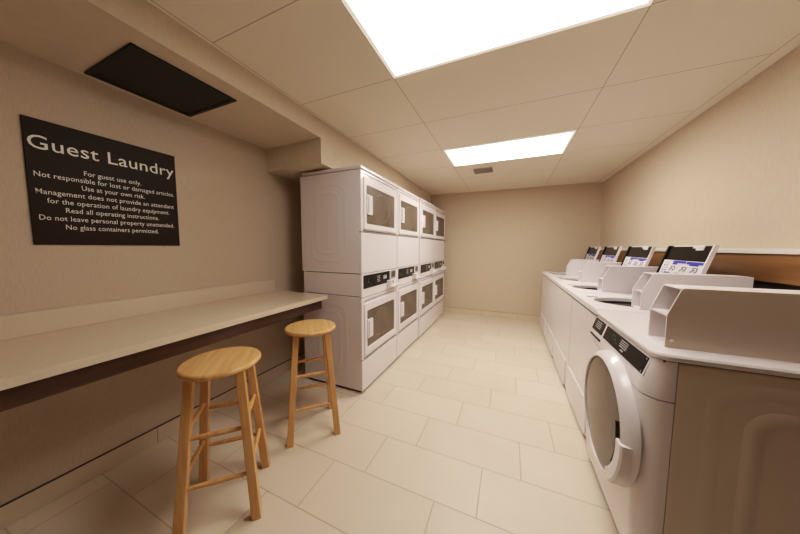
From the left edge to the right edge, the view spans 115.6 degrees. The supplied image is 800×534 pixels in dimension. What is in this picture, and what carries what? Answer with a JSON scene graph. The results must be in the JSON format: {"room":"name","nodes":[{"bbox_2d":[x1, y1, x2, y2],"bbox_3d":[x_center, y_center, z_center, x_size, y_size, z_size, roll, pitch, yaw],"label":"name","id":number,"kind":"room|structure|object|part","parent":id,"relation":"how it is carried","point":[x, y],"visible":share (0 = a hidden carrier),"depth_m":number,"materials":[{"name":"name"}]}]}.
{"room":"laundry","nodes":[
{"label":"laundry","id":0,"kind":"room"},
{"bbox_2d":[0,42,304,505],"bbox_3d":[-1.664,-0.053,1.574,0.100,2.445,8.575,2,5,23],"label":"wall","id":1,"kind":"structure","parent":0,"point":[239,221],"depth_m":1.50,"materials":[{"name":"paint"}]},
{"bbox_2d":[20,114,179,245],"bbox_3d":[-1.642,-0.427,1.455,0.008,0.600,0.586,2,5,23],"label":"wall sign","id":2,"kind":"object","parent":1,"relation":"attached to","point":[84,188],"visible":1,"depth_m":1.38,"materials":[{"name":"black plastic"}]},
{"bbox_2d":[0,279,274,340],"bbox_3d":[-2.242,0.352,0.094,0.029,0.111,5.142,2,5,23],"label":"backsplash","id":3,"kind":"structure","parent":1,"relation":"attached to","point":[16,325],"depth_m":1.44,"materials":[{"name":"beige laminate"}]},
{"bbox_2d":[0,352,303,507],"bbox_3d":[-1.618,1.061,1.638,0.010,0.004,8.375,2,5,23],"label":"trim","id":4,"kind":"structure","parent":1,"relation":"attached to","point":[303,352],"depth_m":1.44,"materials":[{"name":"beige wood"}]},
{"bbox_2d":[0,352,304,529],"bbox_3d":[-1.619,1.115,1.642,0.010,0.105,8.375,2,5,23],"label":"baseboard","id":5,"kind":"structure","parent":1,"relation":"attached to","point":[16,510],"depth_m":1.43,"materials":[{"name":"tile"}]},
{"bbox_2d":[0,279,327,411],"bbox_3d":[-1.957,0.420,-0.005,0.635,0.228,5.177,2,5,23],"label":"countertop","id":6,"kind":"structure","parent":1,"relation":"attached to","point":[45,353],"depth_m":1.25,"materials":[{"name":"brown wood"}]},
{"bbox_2d":[0,0,319,148],"bbox_3d":[-1.963,-1.025,-0.146,0.638,0.245,5.122,2,5,23],"label":"ceiling","id":7,"kind":"structure","parent":0,"point":[74,35],"depth_m":1.15,"materials":[{"name":"paint"}]},
{"bbox_2d":[84,42,236,116],"bbox_3d":[-1.323,-1.016,1.429,0.485,0.010,0.477,2,5,23],"label":"ceiling vent","id":8,"kind":"object","parent":7,"relation":"in","point":[132,69],"visible":1,"depth_m":1.38,"materials":[{"name":"black metal"}]},
{"bbox_2d":[266,138,331,181],"bbox_3d":[-0.309,-1.212,3.697,0.638,0.450,3.253,2,5,23],"label":"beam","id":9,"kind":"structure","parent":0,"point":[290,161],"depth_m":2.23,"materials":[{"name":"paint"}]},
{"bbox_2d":[86,0,430,202],"bbox_3d":[-1.027,-0.974,1.229,0.004,0.350,8.375,2,5,23],"label":"wall","id":10,"kind":"structure","parent":9,"relation":"attached to","point":[337,151],"depth_m":1.46,"materials":[{"name":"paint"}]},
{"bbox_2d":[0,312,618,533],"bbox_3d":[-0.044,1.276,0.975,3.640,0.100,8.575,2,5,23],"label":"floor","id":11,"kind":"structure","parent":0,"point":[473,428],"depth_m":1.52,"materials":[{"name":"beige tile"}]},
{"bbox_2d":[172,346,269,533],"bbox_3d":[-0.886,0.827,1.277,0.345,0.743,0.345,-1,5,-21],"label":"bar stool","id":12,"kind":"object","parent":11,"relation":"on","point":[203,368],"visible":1,"depth_m":1.19,"materials":[{"name":"brown wood"}]},
{"bbox_3d":[-0.960,0.854,1.117,0.054,0.713,0.127,2,5,22],"label":"leg","id":13,"kind":"part","parent":12,"relation":"part of","materials":[{"name":"brown wood"}]},
{"bbox_3d":[-1.048,0.835,1.353,0.127,0.713,0.054,2,5,22],"label":"leg","id":14,"kind":"part","parent":12,"relation":"part of","materials":[{"name":"brown wood"}]},
{"bbox_3d":[-0.884,0.472,1.250,0.342,0.031,0.342,-1,5,-21],"label":"seat","id":15,"kind":"part","parent":12,"relation":"part of","materials":[{"name":"brown wood"}]},
{"bbox_3d":[-0.724,0.848,1.204,0.127,0.713,0.054,2,5,22],"label":"leg","id":16,"kind":"part","parent":12,"relation":"part of","materials":[{"name":"brown wood"}]},
{"bbox_3d":[-0.811,0.830,1.440,0.054,0.713,0.127,2,5,22],"label":"leg","id":17,"kind":"part","parent":12,"relation":"part of","materials":[{"name":"brown wood"}]},
{"bbox_2d":[284,319,340,448],"bbox_3d":[-0.637,0.786,1.820,0.345,0.743,0.345,-2,5,-23],"label":"bar stool","id":18,"kind":"object","parent":11,"relation":"on","point":[311,327],"visible":1,"depth_m":1.73,"materials":[{"name":"brown wood"}]},
{"bbox_3d":[-0.802,0.795,1.887,0.127,0.713,0.054,2,5,24],"label":"leg","id":19,"kind":"part","parent":18,"relation":"part of","materials":[{"name":"brown wood"}]},
{"bbox_3d":[-0.704,0.813,1.656,0.093,0.712,0.093,-2,5,-23],"label":"leg","id":20,"kind":"part","parent":18,"relation":"part of","materials":[{"name":"brown wood"}]},
{"bbox_3d":[-0.635,0.431,1.792,0.342,0.031,0.342,-2,5,-23],"label":"seat","id":21,"kind":"part","parent":18,"relation":"part of","materials":[{"name":"brown wood"}]},
{"bbox_3d":[-0.568,0.788,1.985,0.054,0.713,0.127,2,5,20],"label":"leg","id":22,"kind":"part","parent":18,"relation":"part of","materials":[{"name":"brown wood"}]},
{"bbox_3d":[-0.472,0.807,1.752,0.127,0.713,0.054,2,5,20],"label":"leg","id":23,"kind":"part","parent":18,"relation":"part of","materials":[{"name":"brown wood"}]},
{"bbox_2d":[300,165,399,391],"bbox_3d":[-0.459,0.105,2.606,0.715,1.980,0.741,2,5,23],"label":"dryer","id":24,"kind":"object","parent":11,"relation":"on","point":[349,213],"visible":0.98,"depth_m":2.28,"materials":[{"name":"metal"}]},
{"bbox_3d":[-0.262,-0.541,2.200,0.028,0.170,0.095,2,5,23],"label":"handle","id":25,"kind":"part","parent":24,"relation":"part of","materials":[{"name":"plastic"}]},
{"bbox_3d":[-0.267,0.552,2.284,0.028,0.170,0.095,2,5,23],"label":"handle","id":26,"kind":"part","parent":24,"relation":"part of","materials":[{"name":"plastic"}]},
{"bbox_3d":[-0.213,0.116,2.411,0.006,0.117,0.520,2,5,23],"label":"control panel","id":27,"kind":"part","parent":24,"relation":"part of","materials":[{"name":"black plastic"}]},
{"bbox_3d":[-0.190,-0.581,2.440,0.024,0.514,0.738,2,5,23],"label":"frame","id":28,"kind":"part","parent":24,"relation":"part of","materials":[{"name":"white metal"}]},
{"bbox_3d":[-0.191,-0.141,2.474,0.026,0.355,0.738,2,5,23],"label":"panel","id":29,"kind":"part","parent":24,"relation":"part of","materials":[{"name":"white metal"}]},
{"bbox_3d":[-0.195,0.527,2.526,0.024,0.558,0.738,2,5,23],"label":"frame","id":30,"kind":"part","parent":24,"relation":"part of","materials":[{"name":"white metal"}]},
{"bbox_3d":[-0.196,0.944,2.558,0.026,0.267,0.738,2,5,23],"label":"panel","id":31,"kind":"part","parent":24,"relation":"part of","materials":[{"name":"white metal"}]},
{"bbox_3d":[-0.175,-0.566,2.436,0.013,0.443,0.670,2,5,23],"label":"door","id":32,"kind":"part","parent":24,"relation":"part of","materials":[{"name":"plastic"}]},
{"bbox_3d":[-0.180,0.534,2.521,0.013,0.470,0.670,2,5,23],"label":"door","id":33,"kind":"part","parent":24,"relation":"part of","materials":[{"name":"plastic"}]},
{"bbox_2d":[395,185,421,357],"bbox_3d":[-0.163,0.054,3.292,0.715,1.980,0.741,2,5,23],"label":"dryer","id":34,"kind":"object","parent":11,"relation":"on","point":[408,274],"visible":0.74,"depth_m":3.10,"materials":[{"name":"metal"}]},
{"bbox_3d":[0.029,0.501,2.970,0.028,0.170,0.095,2,5,23],"label":"handle","id":35,"kind":"part","parent":34,"relation":"part of","materials":[{"name":"plastic"}]},
{"bbox_3d":[0.034,-0.593,2.886,0.028,0.170,0.095,2,5,23],"label":"handle","id":36,"kind":"part","parent":34,"relation":"part of","materials":[{"name":"plastic"}]},
{"bbox_3d":[0.083,0.064,3.097,0.006,0.117,0.520,2,5,23],"label":"control panel","id":37,"kind":"part","parent":34,"relation":"part of","materials":[{"name":"black plastic"}]},
{"bbox_3d":[0.100,0.893,3.244,0.026,0.267,0.738,2,5,23],"label":"panel","id":38,"kind":"part","parent":34,"relation":"part of","materials":[{"name":"white metal"}]},
{"bbox_3d":[0.106,-0.632,3.126,0.024,0.514,0.738,2,5,23],"label":"frame","id":39,"kind":"part","parent":34,"relation":"part of","materials":[{"name":"white metal"}]},
{"bbox_3d":[0.101,0.475,3.212,0.024,0.558,0.738,2,5,23],"label":"frame","id":40,"kind":"part","parent":34,"relation":"part of","materials":[{"name":"white metal"}]},
{"bbox_3d":[0.105,-0.193,3.160,0.026,0.355,0.738,2,5,23],"label":"panel","id":41,"kind":"part","parent":34,"relation":"part of","materials":[{"name":"white metal"}]},
{"bbox_3d":[0.116,0.483,3.207,0.013,0.470,0.670,2,5,23],"label":"door","id":42,"kind":"part","parent":34,"relation":"part of","materials":[{"name":"plastic"}]},
{"bbox_3d":[0.121,-0.618,3.122,0.013,0.443,0.670,2,5,23],"label":"door","id":43,"kind":"part","parent":34,"relation":"part of","materials":[{"name":"plastic"}]},
{"bbox_2d":[418,198,435,336],"bbox_3d":[0.146,0.003,3.973,0.715,1.980,0.741,2,5,23],"label":"dryer","id":44,"kind":"object","parent":11,"relation":"on","point":[426,209],"visible":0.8,"depth_m":3.77,"materials":[{"name":"metal"}]},
{"bbox_3d":[0.392,0.013,3.777,0.006,0.117,0.520,2,5,23],"label":"control panel","id":45,"kind":"part","parent":44,"relation":"part of","materials":[{"name":"black plastic"}]},
{"bbox_3d":[0.409,0.841,3.924,0.026,0.267,0.738,2,5,23],"label":"panel","id":46,"kind":"part","parent":44,"relation":"part of","materials":[{"name":"white metal"}]},
{"bbox_3d":[0.409,0.424,3.892,0.024,0.558,0.738,2,5,23],"label":"frame","id":47,"kind":"part","parent":44,"relation":"part of","materials":[{"name":"white metal"}]},
{"bbox_3d":[0.413,-0.244,3.840,0.026,0.355,0.738,2,5,23],"label":"panel","id":48,"kind":"part","parent":44,"relation":"part of","materials":[{"name":"white metal"}]},
{"bbox_3d":[0.414,-0.684,3.807,0.024,0.514,0.738,2,5,23],"label":"frame","id":49,"kind":"part","parent":44,"relation":"part of","materials":[{"name":"white metal"}]},
{"bbox_3d":[0.425,0.431,3.887,0.013,0.470,0.670,2,5,23],"label":"door","id":50,"kind":"part","parent":44,"relation":"part of","materials":[{"name":"plastic"}]},
{"bbox_3d":[0.430,-0.669,3.802,0.013,0.443,0.670,2,5,23],"label":"door","id":51,"kind":"part","parent":44,"relation":"part of","materials":[{"name":"plastic"}]},
{"bbox_2d":[433,207,446,321],"bbox_3d":[0.434,-0.050,4.662,0.715,1.980,0.741,2,5,23],"label":"dryer","id":52,"kind":"object","parent":11,"relation":"on","point":[439,246],"visible":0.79,"depth_m":4.51,"materials":[{"name":"metal"}]},
{"bbox_3d":[0.681,-0.039,4.466,0.006,0.117,0.520,2,5,23],"label":"control panel","id":53,"kind":"part","parent":52,"relation":"part of","materials":[{"name":"black plastic"}]},
{"bbox_3d":[0.697,0.789,4.613,0.026,0.267,0.738,2,5,23],"label":"panel","id":54,"kind":"part","parent":52,"relation":"part of","materials":[{"name":"white metal"}]},
{"bbox_3d":[0.698,0.372,4.582,0.024,0.558,0.738,2,5,23],"label":"frame","id":55,"kind":"part","parent":52,"relation":"part of","materials":[{"name":"white metal"}]},
{"bbox_3d":[0.714,0.380,4.577,0.013,0.470,0.670,2,5,23],"label":"door","id":56,"kind":"part","parent":52,"relation":"part of","materials":[{"name":"plastic"}]},
{"bbox_3d":[0.702,-0.296,4.529,0.026,0.355,0.738,2,5,23],"label":"panel","id":57,"kind":"part","parent":52,"relation":"part of","materials":[{"name":"white metal"}]},
{"bbox_3d":[0.703,-0.736,4.496,0.024,0.514,0.738,2,5,23],"label":"frame","id":58,"kind":"part","parent":52,"relation":"part of","materials":[{"name":"white metal"}]},
{"bbox_3d":[0.719,-0.721,4.492,0.013,0.443,0.670,2,5,23],"label":"door","id":59,"kind":"part","parent":52,"relation":"part of","materials":[{"name":"plastic"}]},
{"bbox_2d":[540,247,600,336],"bbox_3d":[2.507,0.369,3.642,0.745,1.320,0.682,2,5,23],"label":"washer","id":60,"kind":"object","parent":11,"relation":"on","point":[573,267],"visible":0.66,"depth_m":3.58,"materials":[{"name":"white metal"}]},
{"bbox_3d":[2.183,0.864,3.859,0.012,0.253,0.585,2,5,23],"label":"access panel","id":61,"kind":"part","parent":60,"relation":"part of","materials":[{"name":"white metal"}]},
{"bbox_3d":[2.180,0.567,3.798,0.014,0.840,0.682,2,5,23],"label":"panel","id":62,"kind":"part","parent":60,"relation":"part of","materials":[{"name":"white metal"}]},
{"bbox_3d":[2.539,0.007,3.443,0.455,0.223,0.006,2,5,23],"label":"plate","id":63,"kind":"part","parent":60,"relation":"part of","materials":[{"name":"plastic"}]},
{"bbox_3d":[2.494,0.015,3.337,0.455,0.223,0.006,2,5,23],"label":"plate","id":64,"kind":"part","parent":60,"relation":"part of","materials":[{"name":"plastic"}]},
{"bbox_2d":[545,246,622,355],"bbox_3d":[2.235,0.417,3.009,0.745,1.320,0.682,2,5,23],"label":"washer","id":65,"kind":"object","parent":11,"relation":"on","point":[589,272],"visible":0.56,"depth_m":2.93,"materials":[{"name":"white metal"}]},
{"bbox_3d":[1.910,0.912,3.227,0.012,0.253,0.585,2,5,23],"label":"access panel","id":66,"kind":"part","parent":65,"relation":"part of","materials":[{"name":"white metal"}]},
{"bbox_3d":[1.907,0.614,3.166,0.014,0.840,0.682,2,5,23],"label":"panel","id":67,"kind":"part","parent":65,"relation":"part of","materials":[{"name":"white metal"}]},
{"bbox_3d":[2.267,0.055,2.811,0.455,0.223,0.006,2,5,23],"label":"plate","id":68,"kind":"part","parent":65,"relation":"part of","materials":[{"name":"plastic"}]},
{"bbox_3d":[2.221,0.063,2.705,0.455,0.223,0.006,2,5,23],"label":"plate","id":69,"kind":"part","parent":65,"relation":"part of","materials":[{"name":"plastic"}]},
{"bbox_2d":[553,246,657,386],"bbox_3d":[1.962,0.465,2.377,0.745,1.320,0.682,2,5,23],"label":"washer","id":70,"kind":"object","parent":11,"relation":"on","point":[621,279],"visible":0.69,"depth_m":2.29,"materials":[{"name":"white metal"}]},
{"bbox_3d":[1.638,0.960,2.595,0.012,0.253,0.585,2,5,23],"label":"access panel","id":71,"kind":"part","parent":70,"relation":"part of","materials":[{"name":"white metal"}]},
{"bbox_3d":[1.635,0.662,2.534,0.014,0.840,0.682,2,5,23],"label":"panel","id":72,"kind":"part","parent":70,"relation":"part of","materials":[{"name":"white metal"}]},
{"bbox_3d":[1.994,0.102,2.179,0.455,0.223,0.006,2,5,23],"label":"plate","id":73,"kind":"part","parent":70,"relation":"part of","materials":[{"name":"plastic"}]},
{"bbox_3d":[1.948,0.111,2.073,0.455,0.223,0.006,2,5,23],"label":"plate","id":74,"kind":"part","parent":70,"relation":"part of","materials":[{"name":"plastic"}]},
{"bbox_2d":[625,257,646,265],"bbox_3d":[2.175,-0.032,2.334,0.036,0.111,0.365,2,5,23],"label":"print","id":75,"kind":"object","parent":70,"relation":"attached to","point":[630,261],"depth_m":2.31},
{"bbox_2d":[566,245,753,435],"bbox_3d":[1.690,0.512,1.745,0.745,1.320,0.682,2,5,23],"label":"washer","id":76,"kind":"object","parent":11,"relation":"on","point":[679,265],"visible":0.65,"depth_m":1.71,"materials":[{"name":"metal"}]},
{"bbox_3d":[1.365,1.007,1.962,0.012,0.253,0.585,2,5,23],"label":"access panel","id":77,"kind":"part","parent":76,"relation":"part of","materials":[{"name":"white metal"}]},
{"bbox_3d":[1.362,0.709,1.901,0.014,0.840,0.682,2,5,23],"label":"panel","id":78,"kind":"part","parent":76,"relation":"part of","materials":[{"name":"white metal"}]},
{"bbox_2d":[598,301,631,303],"bbox_3d":[1.623,0.420,1.742,0.449,0.303,0.332,2,5,23],"label":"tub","id":79,"kind":"object","parent":76,"relation":"in","point":[609,302],"depth_m":1.89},
{"bbox_2d":[632,289,642,309],"bbox_3d":[1.698,0.157,1.494,0.455,0.217,0.110,2,5,23],"label":"shelf","id":80,"kind":"object","parent":76,"relation":"attached to","point":[637,294],"depth_m":1.62,"materials":[{"name":"plastic"}]},
{"bbox_3d":[1.722,0.150,1.547,0.455,0.223,0.006,2,5,23],"label":"plate","id":81,"kind":"part","parent":76,"relation":"part of","materials":[{"name":"plastic"}]},
{"bbox_2d":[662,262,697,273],"bbox_3d":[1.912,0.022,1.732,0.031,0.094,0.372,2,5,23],"label":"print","id":82,"kind":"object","parent":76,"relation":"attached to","point":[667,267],"depth_m":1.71,"materials":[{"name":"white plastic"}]},
{"bbox_2d":[663,260,703,272],"bbox_3d":[1.902,0.016,1.702,0.036,0.111,0.365,2,5,23],"label":"print","id":83,"kind":"object","parent":76,"relation":"attached to","point":[671,266],"depth_m":1.69},
{"bbox_3d":[1.676,0.158,1.441,0.455,0.223,0.006,2,5,23],"label":"plate","id":84,"kind":"part","parent":76,"relation":"part of","materials":[{"name":"plastic"}]},
{"bbox_2d":[584,284,799,533],"bbox_3d":[1.363,0.643,1.110,0.836,1.154,0.714,2,5,23],"label":"washer","id":85,"kind":"object","parent":11,"relation":"on","point":[692,402],"visible":1,"depth_m":0.88,"materials":[{"name":"white metal"}]},
{"bbox_3d":[1.136,0.336,1.435,0.025,0.064,0.160,2,5,23],"label":"control panel","id":86,"kind":"part","parent":85,"relation":"part of","materials":[{"name":"black plastic"}]},
{"bbox_3d":[0.964,0.686,1.216,0.008,0.498,0.498,2,5,23],"label":"door glass","id":87,"kind":"part","parent":85,"relation":"part of","materials":[{"name":"glass"}]},
{"bbox_3d":[0.985,0.687,1.207,0.052,0.568,0.568,2,5,23],"label":"door","id":88,"kind":"part","parent":85,"relation":"part of","materials":[{"name":"white plastic"}]},
{"bbox_3d":[0.887,0.802,1.029,0.036,0.242,0.145,2,5,23],"label":"door handle","id":89,"kind":"part","parent":85,"relation":"part of","materials":[{"name":"plastic"}]},
{"bbox_3d":[1.010,0.358,1.143,0.025,0.064,0.427,2,5,23],"label":"control panel","id":90,"kind":"part","parent":85,"relation":"part of","materials":[{"name":"black plastic"}]},
{"bbox_3d":[1.065,0.818,1.252,0.082,0.722,0.702,2,5,23],"label":"panel","id":91,"kind":"part","parent":85,"relation":"part of","materials":[{"name":"white metal"}]},
{"bbox_2d":[619,339,647,371],"bbox_3d":[0.973,0.365,1.059,0.023,0.056,0.232,2,5,23],"label":"print","id":92,"kind":"object","parent":85,"relation":"attached to","point":[631,353],"depth_m":1.04},
{"bbox_2d":[648,308,668,345],"bbox_3d":[1.323,0.199,0.862,0.665,0.218,0.114,2,5,23],"label":"shelf","id":93,"kind":"object","parent":85,"relation":"attached to","point":[658,328],"depth_m":1.03,"materials":[{"name":"plastic"}]},
{"bbox_3d":[1.398,0.305,1.069,0.763,0.025,0.714,2,5,23],"label":"panel","id":94,"kind":"part","parent":85,"relation":"part of","materials":[{"name":"white metal"}]},
{"bbox_3d":[1.347,0.192,0.917,0.665,0.224,0.006,2,5,23],"label":"plate","id":95,"kind":"part","parent":85,"relation":"part of","materials":[{"name":"plastic"}]},
{"bbox_3d":[1.299,0.200,0.807,0.665,0.224,0.006,2,5,23],"label":"plate","id":96,"kind":"part","parent":85,"relation":"part of","materials":[{"name":"white metal"}]},
{"bbox_2d":[146,0,799,194],"bbox_3d":[0.260,-1.150,0.661,2.802,0.100,8.375,2,5,23],"label":"ceiling","id":97,"kind":"structure","parent":0,"point":[626,82],"depth_m":1.57,"materials":[{"name":"tile"}]},
{"bbox_2d":[470,165,495,174],"bbox_3d":[1.125,-1.300,3.401,0.300,0.017,0.300,2,5,23],"label":"ceiling vent","id":98,"kind":"object","parent":97,"relation":"in","point":[488,169],"visible":1,"depth_m":3.37,"materials":[{"name":"metal"}]},
{"bbox_2d":[341,0,652,78],"bbox_3d":[0.400,-1.126,1.044,1.212,0.007,0.602,2,5,23],"label":"recessed light","id":99,"kind":"object","parent":97,"relation":"in","point":[408,36],"visible":1,"depth_m":1.17,"materials":[{"name":"white plastic"}]},
{"bbox_2d":[444,130,575,166],"bbox_3d":[1.132,-1.254,2.740,1.196,0.007,0.576,2,5,23],"label":"recessed light","id":100,"kind":"object","parent":97,"relation":"in","point":[551,144],"visible":1,"depth_m":2.70,"materials":[{"name":"white plastic"}]},
{"bbox_2d":[431,182,603,315],"bbox_3d":[1.636,-0.285,4.758,3.440,2.445,0.100,2,5,23],"label":"wall","id":101,"kind":"structure","parent":0,"point":[499,244],"depth_m":4.53,"materials":[{"name":"paint"}]},
{"bbox_2d":[443,307,539,321],"bbox_3d":[1.609,0.885,4.798,3.416,0.105,0.010,2,5,23],"label":"baseboard","id":102,"kind":"structure","parent":101,"relation":"attached to","point":[445,309],"depth_m":4.73,"materials":[{"name":"tile"}]},
{"bbox_2d":[600,45,799,248],"bbox_3d":[1.588,0.069,0.180,0.100,2.445,8.575,2,5,23],"label":"wall","id":103,"kind":"structure","parent":0,"point":[729,178],"depth_m":1.72,"materials":[{"name":"paint"}]},
{"bbox_2d":[596,248,799,285],"bbox_3d":[1.518,0.078,0.214,0.055,0.180,8.360,2,5,23],"label":"wall ledge","id":104,"kind":"object","parent":103,"relation":"attached to","point":[782,266],"visible":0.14,"depth_m":1.44,"materials":[{"name":"brown laminate"}]},
{"bbox_2d":[753,280,799,289],"bbox_3d":[1.535,0.672,0.254,0.011,1.010,8.345,2,5,23],"label":"trim","id":105,"kind":"structure","parent":103,"relation":"attached to","point":[757,284],"depth_m":1.37,"materials":[{"name":"black plastic"}]}
]}

